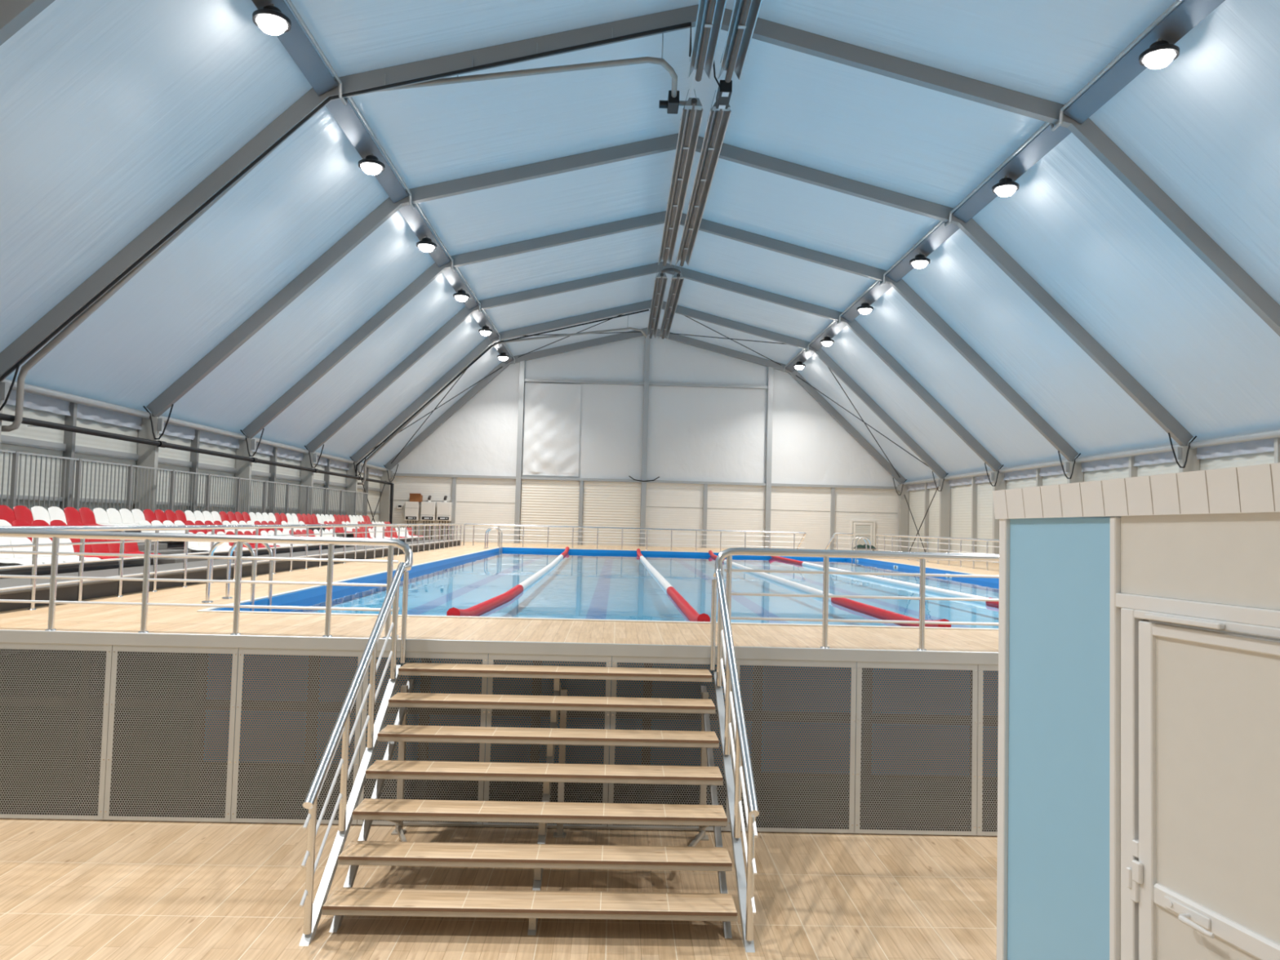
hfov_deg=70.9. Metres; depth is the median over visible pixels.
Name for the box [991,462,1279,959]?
cabin
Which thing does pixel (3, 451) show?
fence panel
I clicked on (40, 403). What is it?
wall
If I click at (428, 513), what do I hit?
boiler
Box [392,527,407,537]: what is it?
seat
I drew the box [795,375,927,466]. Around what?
cable
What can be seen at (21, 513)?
seat
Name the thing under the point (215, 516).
seat
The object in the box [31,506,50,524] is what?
seat
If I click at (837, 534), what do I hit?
railing
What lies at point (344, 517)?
seat
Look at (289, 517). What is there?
seat
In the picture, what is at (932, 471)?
cable loop
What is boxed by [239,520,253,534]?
seat
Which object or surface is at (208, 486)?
fence panel
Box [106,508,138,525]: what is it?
seat
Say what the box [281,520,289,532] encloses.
seat
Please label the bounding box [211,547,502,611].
wall
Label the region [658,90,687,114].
fan
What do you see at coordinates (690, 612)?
lane rope
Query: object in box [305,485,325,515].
fence panel
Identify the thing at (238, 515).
seat
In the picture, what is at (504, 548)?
wall
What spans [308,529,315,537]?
seat
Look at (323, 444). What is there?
cable loop
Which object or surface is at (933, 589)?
lane rope
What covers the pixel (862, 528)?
door
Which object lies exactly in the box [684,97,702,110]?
hood
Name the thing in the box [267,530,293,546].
seat
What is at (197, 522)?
seat
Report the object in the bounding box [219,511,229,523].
seat
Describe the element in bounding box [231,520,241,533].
seat
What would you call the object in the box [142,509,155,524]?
seat
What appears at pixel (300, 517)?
seat
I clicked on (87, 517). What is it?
seat
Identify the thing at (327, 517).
seat
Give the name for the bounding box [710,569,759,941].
stair railing
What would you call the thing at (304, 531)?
seat
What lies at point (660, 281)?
heater
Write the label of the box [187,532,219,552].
seat
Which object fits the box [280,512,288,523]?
seat
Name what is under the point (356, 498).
fence panel
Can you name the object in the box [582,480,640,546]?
roller shutter
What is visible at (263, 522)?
seat
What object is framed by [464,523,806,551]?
railing
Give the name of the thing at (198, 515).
seat
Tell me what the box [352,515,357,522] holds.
seat
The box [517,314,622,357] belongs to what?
cable
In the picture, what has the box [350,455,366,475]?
cable loop
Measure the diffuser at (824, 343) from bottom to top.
0.149 m
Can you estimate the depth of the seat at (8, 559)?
11.12 m
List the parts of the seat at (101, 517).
backrest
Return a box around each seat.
[0,505,15,525]
[0,519,12,542]
[0,536,42,566]
[9,537,63,563]
[12,520,32,542]
[13,505,33,525]
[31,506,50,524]
[31,520,52,541]
[31,537,79,561]
[48,506,66,524]
[49,520,71,540]
[58,537,100,560]
[63,506,90,525]
[66,520,88,539]
[71,538,117,559]
[79,507,105,525]
[88,538,132,558]
[93,507,125,525]
[105,539,128,553]
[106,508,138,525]
[119,508,139,525]
[124,539,159,554]
[131,508,145,524]
[138,520,153,533]
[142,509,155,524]
[151,520,165,533]
[154,509,166,524]
[163,520,176,533]
[164,510,177,523]
[173,520,185,533]
[174,510,186,523]
[184,510,195,524]
[184,520,197,533]
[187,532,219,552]
[194,511,204,524]
[195,520,207,533]
[196,532,229,551]
[202,511,213,524]
[204,520,217,534]
[206,531,230,549]
[211,511,222,524]
[213,520,225,533]
[217,531,247,549]
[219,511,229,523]
[222,520,233,533]
[226,511,236,523]
[226,531,254,548]
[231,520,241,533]
[235,511,244,523]
[237,530,264,548]
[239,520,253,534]
[241,511,250,523]
[244,530,271,547]
[246,520,255,533]
[248,511,257,524]
[252,530,279,546]
[253,520,263,533]
[255,512,263,523]
[260,530,287,546]
[261,520,270,533]
[262,512,270,523]
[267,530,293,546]
[268,512,275,523]
[268,520,275,531]
[274,512,282,523]
[275,520,283,532]
[276,529,301,545]
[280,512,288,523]
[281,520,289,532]
[282,529,304,545]
[285,513,293,522]
[287,520,295,532]
[291,513,298,522]
[293,520,302,532]
[295,529,302,536]
[296,513,306,524]
[298,520,306,531]
[302,513,311,524]
[302,529,309,536]
[306,513,315,524]
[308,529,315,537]
[311,514,319,524]
[313,528,319,537]
[315,514,324,524]
[320,514,326,523]
[324,514,330,523]
[324,520,343,533]
[324,528,331,537]
[328,514,334,522]
[328,520,344,533]
[329,528,336,537]
[333,514,338,522]
[333,520,351,532]
[337,514,342,523]
[337,520,352,532]
[341,515,346,523]
[342,520,351,531]
[345,515,350,523]
[346,521,352,531]
[348,515,354,522]
[351,528,358,537]
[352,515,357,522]
[355,515,360,522]
[356,528,362,537]
[359,515,364,523]
[360,528,367,537]
[364,528,379,538]
[368,528,382,538]
[372,528,388,538]
[376,528,392,538]
[378,528,395,538]
[384,528,397,537]
[386,527,401,537]
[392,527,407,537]
[400,527,416,537]
[406,527,420,536]
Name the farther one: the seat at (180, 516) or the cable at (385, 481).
the cable at (385, 481)
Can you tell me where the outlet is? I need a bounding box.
[679,100,687,106]
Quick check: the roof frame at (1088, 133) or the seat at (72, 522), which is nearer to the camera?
the seat at (72, 522)
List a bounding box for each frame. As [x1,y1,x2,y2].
[0,0,55,45]
[0,4,1279,445]
[134,133,1199,513]
[203,653,998,776]
[233,210,1083,515]
[299,262,1005,563]
[345,299,950,552]
[379,327,908,551]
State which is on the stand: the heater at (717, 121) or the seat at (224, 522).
the seat at (224, 522)
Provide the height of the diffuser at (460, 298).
0.149 m
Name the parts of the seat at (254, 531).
backrest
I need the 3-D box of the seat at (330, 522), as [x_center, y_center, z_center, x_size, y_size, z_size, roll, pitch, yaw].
[-8.863,1.392,26.379,0.475,0.358,0.416,2,-3,-1]
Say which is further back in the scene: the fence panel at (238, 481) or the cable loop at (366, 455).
the cable loop at (366, 455)
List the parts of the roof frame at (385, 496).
splice plate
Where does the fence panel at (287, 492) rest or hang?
on the kerb
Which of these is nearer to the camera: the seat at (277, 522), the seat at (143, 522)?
the seat at (143, 522)
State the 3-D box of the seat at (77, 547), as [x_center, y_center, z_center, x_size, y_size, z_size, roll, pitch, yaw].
[-7.715,0.956,12.705,0.475,0.358,0.416,2,-3,-1]
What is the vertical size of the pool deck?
1.550 m
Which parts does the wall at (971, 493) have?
wall post, wall post, wall post, wall post, wall post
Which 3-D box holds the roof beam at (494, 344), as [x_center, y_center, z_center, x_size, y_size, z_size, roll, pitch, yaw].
[-5.263,-3.361,34.677,11.067,6.869,0.059,2,-3,-1]
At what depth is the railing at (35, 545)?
12.14 m
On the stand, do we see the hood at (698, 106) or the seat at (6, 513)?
the seat at (6, 513)
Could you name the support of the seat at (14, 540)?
on the stand
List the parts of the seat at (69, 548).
backrest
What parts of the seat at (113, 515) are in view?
backrest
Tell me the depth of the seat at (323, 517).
28.13 m
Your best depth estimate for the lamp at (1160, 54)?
12.51 m
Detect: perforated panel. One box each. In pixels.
[0,642,112,819]
[103,644,238,822]
[231,648,364,824]
[356,650,488,826]
[482,653,611,828]
[607,656,733,831]
[732,658,856,833]
[854,662,977,835]
[977,664,998,835]
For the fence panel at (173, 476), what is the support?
on the kerb
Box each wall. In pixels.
[0,378,386,656]
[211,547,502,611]
[384,334,906,551]
[502,547,846,559]
[846,557,999,583]
[903,429,1279,553]
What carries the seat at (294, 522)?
on the stand
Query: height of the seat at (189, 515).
0.358 m
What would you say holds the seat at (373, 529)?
on the stand
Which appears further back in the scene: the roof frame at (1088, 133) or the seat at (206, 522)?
the seat at (206, 522)
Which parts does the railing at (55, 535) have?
post, post, handrail, post, post, post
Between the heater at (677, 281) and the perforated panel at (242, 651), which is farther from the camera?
the heater at (677, 281)
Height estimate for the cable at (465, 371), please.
4.506 m
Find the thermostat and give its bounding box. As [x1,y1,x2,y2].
[396,504,403,508]
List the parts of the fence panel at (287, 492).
post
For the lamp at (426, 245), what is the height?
0.385 m
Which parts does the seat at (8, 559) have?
backrest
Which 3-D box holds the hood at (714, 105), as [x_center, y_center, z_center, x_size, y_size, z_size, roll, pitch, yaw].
[1.512,-6.971,16.711,0.320,0.150,0.160,2,-3,-1]
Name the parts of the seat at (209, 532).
backrest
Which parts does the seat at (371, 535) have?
backrest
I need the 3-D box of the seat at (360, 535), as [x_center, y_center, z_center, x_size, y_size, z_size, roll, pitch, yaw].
[-8.058,1.603,26.389,0.475,0.358,0.416,2,-3,-1]
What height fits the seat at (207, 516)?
0.358 m
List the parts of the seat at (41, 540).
backrest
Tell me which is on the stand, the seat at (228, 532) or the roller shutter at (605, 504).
the seat at (228, 532)
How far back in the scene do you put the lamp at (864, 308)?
27.47 m
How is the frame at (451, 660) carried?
in the pool deck
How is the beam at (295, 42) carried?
attached to the roof frame at (148, 454)
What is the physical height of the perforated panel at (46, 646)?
1.424 m
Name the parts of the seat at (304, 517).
backrest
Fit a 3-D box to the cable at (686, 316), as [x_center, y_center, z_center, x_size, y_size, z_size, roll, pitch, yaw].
[3.624,-5.983,37.642,7.247,1.399,0.031,4,-4,-42]
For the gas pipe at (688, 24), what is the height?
6.924 m
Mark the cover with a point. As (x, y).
(859, 545)
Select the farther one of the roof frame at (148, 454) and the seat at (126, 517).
the roof frame at (148, 454)
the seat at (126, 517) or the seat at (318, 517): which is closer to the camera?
the seat at (126, 517)
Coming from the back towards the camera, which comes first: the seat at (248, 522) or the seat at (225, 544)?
the seat at (248, 522)
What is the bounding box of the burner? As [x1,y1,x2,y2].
[713,62,732,109]
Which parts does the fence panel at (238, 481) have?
post, rail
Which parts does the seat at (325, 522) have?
backrest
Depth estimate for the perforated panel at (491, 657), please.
7.50 m
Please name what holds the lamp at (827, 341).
attached to the beam at (1181, 16)
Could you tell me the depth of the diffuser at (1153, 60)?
12.53 m
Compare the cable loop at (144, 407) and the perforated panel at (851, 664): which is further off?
the cable loop at (144, 407)
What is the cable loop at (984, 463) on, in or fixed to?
hanging from the roof frame at (307, 477)
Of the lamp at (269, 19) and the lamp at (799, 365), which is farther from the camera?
the lamp at (799, 365)
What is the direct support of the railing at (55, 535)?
on the pool deck
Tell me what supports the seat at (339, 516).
on the stand
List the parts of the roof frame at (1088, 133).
splice plate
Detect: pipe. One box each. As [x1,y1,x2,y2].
[0,22,691,381]
[0,413,394,524]
[1,33,677,431]
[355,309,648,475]
[357,315,646,484]
[661,267,680,273]
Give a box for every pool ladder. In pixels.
[201,542,273,611]
[483,527,502,551]
[851,536,871,560]
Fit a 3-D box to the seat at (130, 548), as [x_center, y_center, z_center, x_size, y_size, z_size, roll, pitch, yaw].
[-7.747,1.016,13.961,0.475,0.358,0.416,2,-3,-1]
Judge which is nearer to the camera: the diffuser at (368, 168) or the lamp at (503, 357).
the diffuser at (368, 168)
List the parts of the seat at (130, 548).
backrest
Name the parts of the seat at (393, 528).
backrest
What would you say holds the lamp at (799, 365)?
attached to the beam at (1181, 16)
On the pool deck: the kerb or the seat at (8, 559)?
the kerb
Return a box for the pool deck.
[0,542,999,834]
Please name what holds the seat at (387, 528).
on the stand
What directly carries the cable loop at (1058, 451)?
hanging from the roof frame at (243, 468)
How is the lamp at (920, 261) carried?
attached to the beam at (1181, 16)
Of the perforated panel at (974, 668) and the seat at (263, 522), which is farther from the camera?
the seat at (263, 522)
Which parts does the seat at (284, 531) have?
backrest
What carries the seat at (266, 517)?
on the stand
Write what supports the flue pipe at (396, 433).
hanging from the ceiling
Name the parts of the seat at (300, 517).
backrest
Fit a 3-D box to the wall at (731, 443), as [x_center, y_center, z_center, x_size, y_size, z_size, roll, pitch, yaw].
[0.332,-1.179,39.971,23.440,11.309,0.340,2,-3,-1]
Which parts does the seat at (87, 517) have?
backrest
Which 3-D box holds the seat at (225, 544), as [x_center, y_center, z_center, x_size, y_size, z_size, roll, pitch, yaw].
[-7.830,1.172,17.260,0.475,0.358,0.416,2,-3,-1]
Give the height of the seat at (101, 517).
0.358 m
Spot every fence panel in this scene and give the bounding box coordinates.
[0,448,15,506]
[8,451,79,511]
[73,458,130,511]
[125,464,173,512]
[168,470,208,514]
[204,474,239,514]
[235,477,265,514]
[262,480,288,514]
[284,483,307,515]
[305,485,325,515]
[323,488,341,515]
[339,489,355,516]
[353,491,368,516]
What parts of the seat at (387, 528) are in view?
backrest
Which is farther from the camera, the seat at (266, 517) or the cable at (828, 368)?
the cable at (828, 368)
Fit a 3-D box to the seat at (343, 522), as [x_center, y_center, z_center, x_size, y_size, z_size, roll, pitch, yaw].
[-8.894,1.451,27.634,0.475,0.358,0.416,2,-3,-1]
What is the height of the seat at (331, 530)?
0.358 m
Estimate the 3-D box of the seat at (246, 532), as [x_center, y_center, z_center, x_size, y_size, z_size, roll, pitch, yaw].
[-7.861,1.231,18.515,0.475,0.358,0.416,2,-3,-1]
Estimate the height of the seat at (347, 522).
0.358 m
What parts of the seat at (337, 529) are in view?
backrest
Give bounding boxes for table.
[853,547,878,551]
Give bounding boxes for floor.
[0,817,997,959]
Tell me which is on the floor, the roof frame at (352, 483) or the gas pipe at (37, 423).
the roof frame at (352, 483)
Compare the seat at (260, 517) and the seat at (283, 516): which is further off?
the seat at (283, 516)
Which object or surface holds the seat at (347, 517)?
on the stand
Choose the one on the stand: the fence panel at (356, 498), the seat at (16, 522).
the seat at (16, 522)
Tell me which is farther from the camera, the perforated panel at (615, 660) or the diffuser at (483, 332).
the diffuser at (483, 332)
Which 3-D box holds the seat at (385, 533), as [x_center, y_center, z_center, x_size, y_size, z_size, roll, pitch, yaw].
[-8.132,1.742,29.318,0.475,0.358,0.416,2,-3,-1]
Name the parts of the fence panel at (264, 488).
post, rail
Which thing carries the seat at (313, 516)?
on the stand
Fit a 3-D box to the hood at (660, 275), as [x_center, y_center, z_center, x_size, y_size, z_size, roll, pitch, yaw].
[0.682,-6.438,28.282,0.320,0.150,0.160,2,-3,-1]
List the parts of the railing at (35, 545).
post, post, post, post, post, post, handrail, post, post, post, post, post, post, post, post, post, post, post, post, post, post, post, post, post, post, post, post, post, post, post, post, post, post, post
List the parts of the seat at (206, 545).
backrest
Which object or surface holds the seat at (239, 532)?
on the stand
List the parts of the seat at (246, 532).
backrest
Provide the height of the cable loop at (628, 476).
0.261 m
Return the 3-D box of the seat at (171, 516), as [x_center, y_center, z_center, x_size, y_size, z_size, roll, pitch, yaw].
[-9.475,0.798,18.509,0.475,0.358,0.416,2,-3,-1]
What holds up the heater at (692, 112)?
hanging from the ceiling
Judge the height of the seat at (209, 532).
0.358 m
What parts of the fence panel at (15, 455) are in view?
post, rail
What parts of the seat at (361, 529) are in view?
backrest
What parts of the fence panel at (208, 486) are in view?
post, rail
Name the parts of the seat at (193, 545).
backrest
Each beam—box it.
[251,0,515,364]
[783,0,1225,372]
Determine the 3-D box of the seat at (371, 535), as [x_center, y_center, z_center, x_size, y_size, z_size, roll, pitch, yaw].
[-8.090,1.663,27.644,0.475,0.358,0.416,2,-3,-1]
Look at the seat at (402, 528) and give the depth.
31.89 m
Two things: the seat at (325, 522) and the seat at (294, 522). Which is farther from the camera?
the seat at (325, 522)
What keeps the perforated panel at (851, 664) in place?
attached to the pool deck
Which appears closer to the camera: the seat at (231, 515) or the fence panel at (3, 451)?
the fence panel at (3, 451)
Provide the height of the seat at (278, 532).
0.358 m
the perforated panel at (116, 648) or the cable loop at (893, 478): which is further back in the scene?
the cable loop at (893, 478)
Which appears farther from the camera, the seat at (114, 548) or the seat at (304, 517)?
the seat at (304, 517)
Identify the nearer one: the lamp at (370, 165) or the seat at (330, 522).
the lamp at (370, 165)
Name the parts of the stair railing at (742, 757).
post, post, post, handrail, post, post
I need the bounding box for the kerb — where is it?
[120,527,325,532]
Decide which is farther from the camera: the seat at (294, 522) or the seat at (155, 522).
the seat at (294, 522)
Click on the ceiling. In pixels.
(113, 112)
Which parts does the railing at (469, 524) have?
post, post, post, post, post, post, post, post, post, post, post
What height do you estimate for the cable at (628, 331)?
1.399 m
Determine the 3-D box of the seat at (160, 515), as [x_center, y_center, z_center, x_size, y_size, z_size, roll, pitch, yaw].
[-9.465,0.779,18.091,0.475,0.358,0.416,2,-3,-1]
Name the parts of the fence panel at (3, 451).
rail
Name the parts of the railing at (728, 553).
post, post, handrail, post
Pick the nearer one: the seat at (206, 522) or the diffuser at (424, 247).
the seat at (206, 522)
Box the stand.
[0,528,459,611]
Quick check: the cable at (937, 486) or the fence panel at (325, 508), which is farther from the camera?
the cable at (937, 486)
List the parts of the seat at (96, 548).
backrest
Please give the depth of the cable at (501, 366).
37.62 m
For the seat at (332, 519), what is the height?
0.358 m
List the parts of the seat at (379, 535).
backrest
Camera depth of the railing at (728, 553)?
7.66 m
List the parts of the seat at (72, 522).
backrest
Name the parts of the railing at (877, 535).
post, post, post, handrail, post, post, post, post, post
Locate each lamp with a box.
[252,4,291,35]
[358,153,385,174]
[416,235,436,252]
[453,288,470,302]
[478,324,492,335]
[497,351,509,360]
[793,360,805,369]
[820,335,834,346]
[857,301,873,314]
[909,252,930,268]
[991,176,1019,196]
[1138,38,1179,69]
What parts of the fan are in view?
motor, casing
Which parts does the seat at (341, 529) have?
backrest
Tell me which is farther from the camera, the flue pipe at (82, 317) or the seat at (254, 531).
the seat at (254, 531)
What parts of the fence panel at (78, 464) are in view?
post, rail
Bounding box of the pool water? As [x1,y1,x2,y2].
[255,551,999,628]
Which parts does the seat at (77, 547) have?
backrest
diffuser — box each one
[256,15,287,35]
[360,163,382,174]
[418,244,434,252]
[454,295,467,302]
[480,330,490,335]
[498,356,507,360]
[795,365,804,369]
[822,341,832,346]
[858,308,871,314]
[911,261,928,268]
[995,186,1016,196]
[1142,50,1175,69]
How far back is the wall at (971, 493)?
27.91 m
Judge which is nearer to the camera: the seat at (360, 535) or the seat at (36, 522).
the seat at (36, 522)
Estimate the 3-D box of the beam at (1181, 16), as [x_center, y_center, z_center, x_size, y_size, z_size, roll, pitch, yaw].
[7.172,-5.980,17.550,0.454,0.283,45.134,2,-3,-1]
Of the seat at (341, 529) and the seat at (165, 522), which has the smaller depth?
the seat at (165, 522)
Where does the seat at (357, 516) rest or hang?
on the stand
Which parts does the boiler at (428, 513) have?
control panel, casing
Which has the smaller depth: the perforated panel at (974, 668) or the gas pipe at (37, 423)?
the perforated panel at (974, 668)
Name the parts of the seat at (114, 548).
backrest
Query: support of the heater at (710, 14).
hanging from the ceiling
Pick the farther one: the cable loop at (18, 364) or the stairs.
the cable loop at (18, 364)
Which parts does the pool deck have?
deck edge trim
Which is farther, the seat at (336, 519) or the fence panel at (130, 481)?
the seat at (336, 519)
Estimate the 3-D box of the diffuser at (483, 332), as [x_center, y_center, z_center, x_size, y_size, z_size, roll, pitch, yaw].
[-5.549,-5.265,32.296,0.390,0.149,0.390,2,-3,-1]
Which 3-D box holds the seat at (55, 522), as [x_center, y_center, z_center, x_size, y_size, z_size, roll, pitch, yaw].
[-8.540,0.783,13.514,0.475,0.358,0.416,2,-3,-1]
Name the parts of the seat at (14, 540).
backrest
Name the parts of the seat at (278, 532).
backrest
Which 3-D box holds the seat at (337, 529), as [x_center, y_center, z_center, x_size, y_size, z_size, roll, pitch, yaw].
[-8.873,1.412,26.797,0.475,0.358,0.416,2,-3,-1]
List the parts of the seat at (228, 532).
backrest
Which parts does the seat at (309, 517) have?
backrest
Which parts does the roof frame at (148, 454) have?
splice plate, splice plate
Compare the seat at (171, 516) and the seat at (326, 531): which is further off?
the seat at (326, 531)
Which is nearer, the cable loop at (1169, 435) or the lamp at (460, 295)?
the cable loop at (1169, 435)
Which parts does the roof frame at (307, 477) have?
splice plate, splice plate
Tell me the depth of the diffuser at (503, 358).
37.17 m
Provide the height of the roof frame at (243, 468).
11.299 m
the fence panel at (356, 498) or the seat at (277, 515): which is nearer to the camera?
the seat at (277, 515)
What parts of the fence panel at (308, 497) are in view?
post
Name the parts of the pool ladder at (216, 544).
hoop rail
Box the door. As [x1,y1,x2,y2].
[850,519,875,551]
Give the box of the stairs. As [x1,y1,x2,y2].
[298,662,755,952]
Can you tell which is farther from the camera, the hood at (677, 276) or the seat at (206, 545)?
the hood at (677, 276)
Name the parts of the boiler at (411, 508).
control panel, casing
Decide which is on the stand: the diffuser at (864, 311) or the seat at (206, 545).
the seat at (206, 545)
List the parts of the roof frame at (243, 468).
splice plate, splice plate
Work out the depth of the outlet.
16.79 m
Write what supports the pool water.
in the wall at (300, 595)
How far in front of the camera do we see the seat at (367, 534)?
27.32 m
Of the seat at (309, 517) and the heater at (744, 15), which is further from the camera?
the seat at (309, 517)
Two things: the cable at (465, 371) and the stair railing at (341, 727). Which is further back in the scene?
the cable at (465, 371)
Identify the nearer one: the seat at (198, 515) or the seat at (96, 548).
the seat at (96, 548)
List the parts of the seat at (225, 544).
backrest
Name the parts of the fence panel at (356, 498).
post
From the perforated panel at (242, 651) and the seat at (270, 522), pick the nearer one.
the perforated panel at (242, 651)
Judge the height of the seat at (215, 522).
0.358 m
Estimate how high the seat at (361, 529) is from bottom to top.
0.358 m
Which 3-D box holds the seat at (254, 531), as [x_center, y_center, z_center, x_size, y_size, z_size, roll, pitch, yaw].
[-7.872,1.251,18.933,0.475,0.358,0.416,2,-3,-1]
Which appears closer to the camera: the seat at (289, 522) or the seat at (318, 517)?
the seat at (289, 522)
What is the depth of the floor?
6.13 m
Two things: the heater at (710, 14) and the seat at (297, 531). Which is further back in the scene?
the seat at (297, 531)
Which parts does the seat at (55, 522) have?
backrest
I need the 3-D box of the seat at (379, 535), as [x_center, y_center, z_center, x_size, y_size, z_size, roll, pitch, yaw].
[-8.111,1.702,28.481,0.475,0.358,0.416,2,-3,-1]
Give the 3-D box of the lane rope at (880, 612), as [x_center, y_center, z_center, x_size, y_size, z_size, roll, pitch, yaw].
[2.851,2.146,21.205,0.300,0.255,23.652,2,-3,-2]
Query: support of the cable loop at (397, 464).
hanging from the roof frame at (385, 496)
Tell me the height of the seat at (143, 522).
0.358 m
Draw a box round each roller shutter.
[520,479,579,544]
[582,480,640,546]
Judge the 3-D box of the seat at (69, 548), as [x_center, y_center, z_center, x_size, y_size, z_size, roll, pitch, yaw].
[-7.705,0.936,12.287,0.475,0.358,0.416,2,-3,-1]
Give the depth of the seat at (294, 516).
25.64 m
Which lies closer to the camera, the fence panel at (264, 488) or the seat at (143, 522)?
the seat at (143, 522)
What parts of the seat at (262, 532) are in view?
backrest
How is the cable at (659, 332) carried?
attached to the roof frame at (352, 483)
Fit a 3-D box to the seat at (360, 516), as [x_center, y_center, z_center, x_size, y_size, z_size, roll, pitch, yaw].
[-9.821,1.452,32.316,0.475,0.358,0.416,2,-3,-1]
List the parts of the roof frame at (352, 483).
splice plate, splice plate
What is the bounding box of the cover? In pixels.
[853,544,875,548]
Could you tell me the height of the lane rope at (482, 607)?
0.255 m
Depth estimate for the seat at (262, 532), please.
19.43 m
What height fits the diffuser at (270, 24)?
0.149 m
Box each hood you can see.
[656,271,666,278]
[673,272,683,279]
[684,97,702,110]
[712,102,730,111]
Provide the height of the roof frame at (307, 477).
11.299 m
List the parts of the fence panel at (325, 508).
post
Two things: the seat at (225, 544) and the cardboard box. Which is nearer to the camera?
the seat at (225, 544)
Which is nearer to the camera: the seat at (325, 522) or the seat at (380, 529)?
the seat at (325, 522)
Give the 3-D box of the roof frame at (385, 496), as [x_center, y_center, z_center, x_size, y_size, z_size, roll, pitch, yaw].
[0.335,-1.181,39.831,23.320,11.299,0.180,2,-3,-1]
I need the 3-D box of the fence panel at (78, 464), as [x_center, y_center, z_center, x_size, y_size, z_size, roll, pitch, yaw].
[-10.136,0.207,16.995,0.060,1.100,1.709,2,-3,-1]
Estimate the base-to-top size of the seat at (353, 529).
0.358 m
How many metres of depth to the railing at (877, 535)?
27.78 m
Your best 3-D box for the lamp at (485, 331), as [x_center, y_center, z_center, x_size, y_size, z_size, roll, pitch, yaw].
[-5.546,-5.383,32.302,0.500,0.385,0.500,2,-3,-1]
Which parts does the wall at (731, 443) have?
wall post, wall post, wall post, wall post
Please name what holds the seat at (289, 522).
on the stand
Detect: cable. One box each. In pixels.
[358,471,374,522]
[371,480,386,521]
[372,366,502,449]
[391,370,466,463]
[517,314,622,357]
[521,331,640,336]
[658,332,786,344]
[685,315,781,365]
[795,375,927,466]
[828,368,900,477]
[904,494,925,552]
[909,486,938,551]
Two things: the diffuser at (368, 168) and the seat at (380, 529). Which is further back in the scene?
the seat at (380, 529)
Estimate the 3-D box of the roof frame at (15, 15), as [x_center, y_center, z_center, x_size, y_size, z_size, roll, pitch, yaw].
[1.086,-2.598,9.874,23.320,11.299,0.180,2,-3,-1]
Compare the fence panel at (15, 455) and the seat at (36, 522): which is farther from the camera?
the fence panel at (15, 455)
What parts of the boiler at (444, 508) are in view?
control panel, casing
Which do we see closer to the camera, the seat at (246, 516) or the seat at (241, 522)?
the seat at (241, 522)
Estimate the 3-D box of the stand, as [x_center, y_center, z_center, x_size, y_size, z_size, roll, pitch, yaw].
[-8.343,1.486,21.352,3.700,0.680,26.000,2,-3,-1]
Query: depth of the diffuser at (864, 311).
27.48 m
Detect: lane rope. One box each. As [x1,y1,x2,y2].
[446,546,568,616]
[636,548,710,622]
[708,550,951,627]
[770,555,999,606]
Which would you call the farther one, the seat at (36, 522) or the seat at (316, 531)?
the seat at (316, 531)
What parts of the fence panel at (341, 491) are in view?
post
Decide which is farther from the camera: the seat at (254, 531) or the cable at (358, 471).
the cable at (358, 471)
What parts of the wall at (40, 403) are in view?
wall post, wall post, wall post, wall post, wall post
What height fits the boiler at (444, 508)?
2.006 m
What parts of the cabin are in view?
corner post, blue panel, roof panel, door frame, strike plate, handle, panel, door frame, closer arm, door rail, door rail, door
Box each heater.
[645,263,667,338]
[657,88,703,266]
[658,263,684,338]
[675,90,731,266]
[687,0,726,81]
[717,0,762,82]
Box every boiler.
[404,501,419,539]
[420,495,436,539]
[436,495,452,539]
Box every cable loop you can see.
[0,363,20,410]
[142,404,173,439]
[240,428,264,456]
[304,444,324,467]
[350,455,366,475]
[383,464,398,481]
[628,475,659,481]
[893,478,906,495]
[932,471,948,491]
[984,462,1003,486]
[1057,450,1080,479]
[1168,432,1196,467]
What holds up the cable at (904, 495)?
attached to the wall at (971, 493)
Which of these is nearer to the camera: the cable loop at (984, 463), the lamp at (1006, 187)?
the lamp at (1006, 187)
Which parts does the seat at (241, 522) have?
backrest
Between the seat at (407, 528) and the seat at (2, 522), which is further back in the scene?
the seat at (407, 528)
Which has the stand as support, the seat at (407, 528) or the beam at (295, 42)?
the seat at (407, 528)
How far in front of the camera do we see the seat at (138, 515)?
17.24 m
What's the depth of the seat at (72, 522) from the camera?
13.93 m
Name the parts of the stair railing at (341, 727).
post, post, handrail, post, post, post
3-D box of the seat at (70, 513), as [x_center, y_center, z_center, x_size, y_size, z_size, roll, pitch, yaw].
[-9.391,0.640,15.162,0.475,0.358,0.416,2,-3,-1]
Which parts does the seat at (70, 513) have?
backrest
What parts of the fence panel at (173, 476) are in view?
post, rail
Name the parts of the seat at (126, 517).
backrest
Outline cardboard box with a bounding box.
[408,493,422,502]
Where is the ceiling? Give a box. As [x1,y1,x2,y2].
[0,0,1279,481]
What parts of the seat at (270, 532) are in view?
backrest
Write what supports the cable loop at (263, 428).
hanging from the roof frame at (243, 468)
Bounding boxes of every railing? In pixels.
[0,523,465,609]
[0,528,413,638]
[299,561,408,934]
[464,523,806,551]
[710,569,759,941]
[713,547,999,650]
[825,533,853,550]
[875,533,999,570]
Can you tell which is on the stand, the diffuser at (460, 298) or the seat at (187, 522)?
the seat at (187, 522)
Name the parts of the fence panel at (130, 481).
post, rail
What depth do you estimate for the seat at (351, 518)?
31.09 m

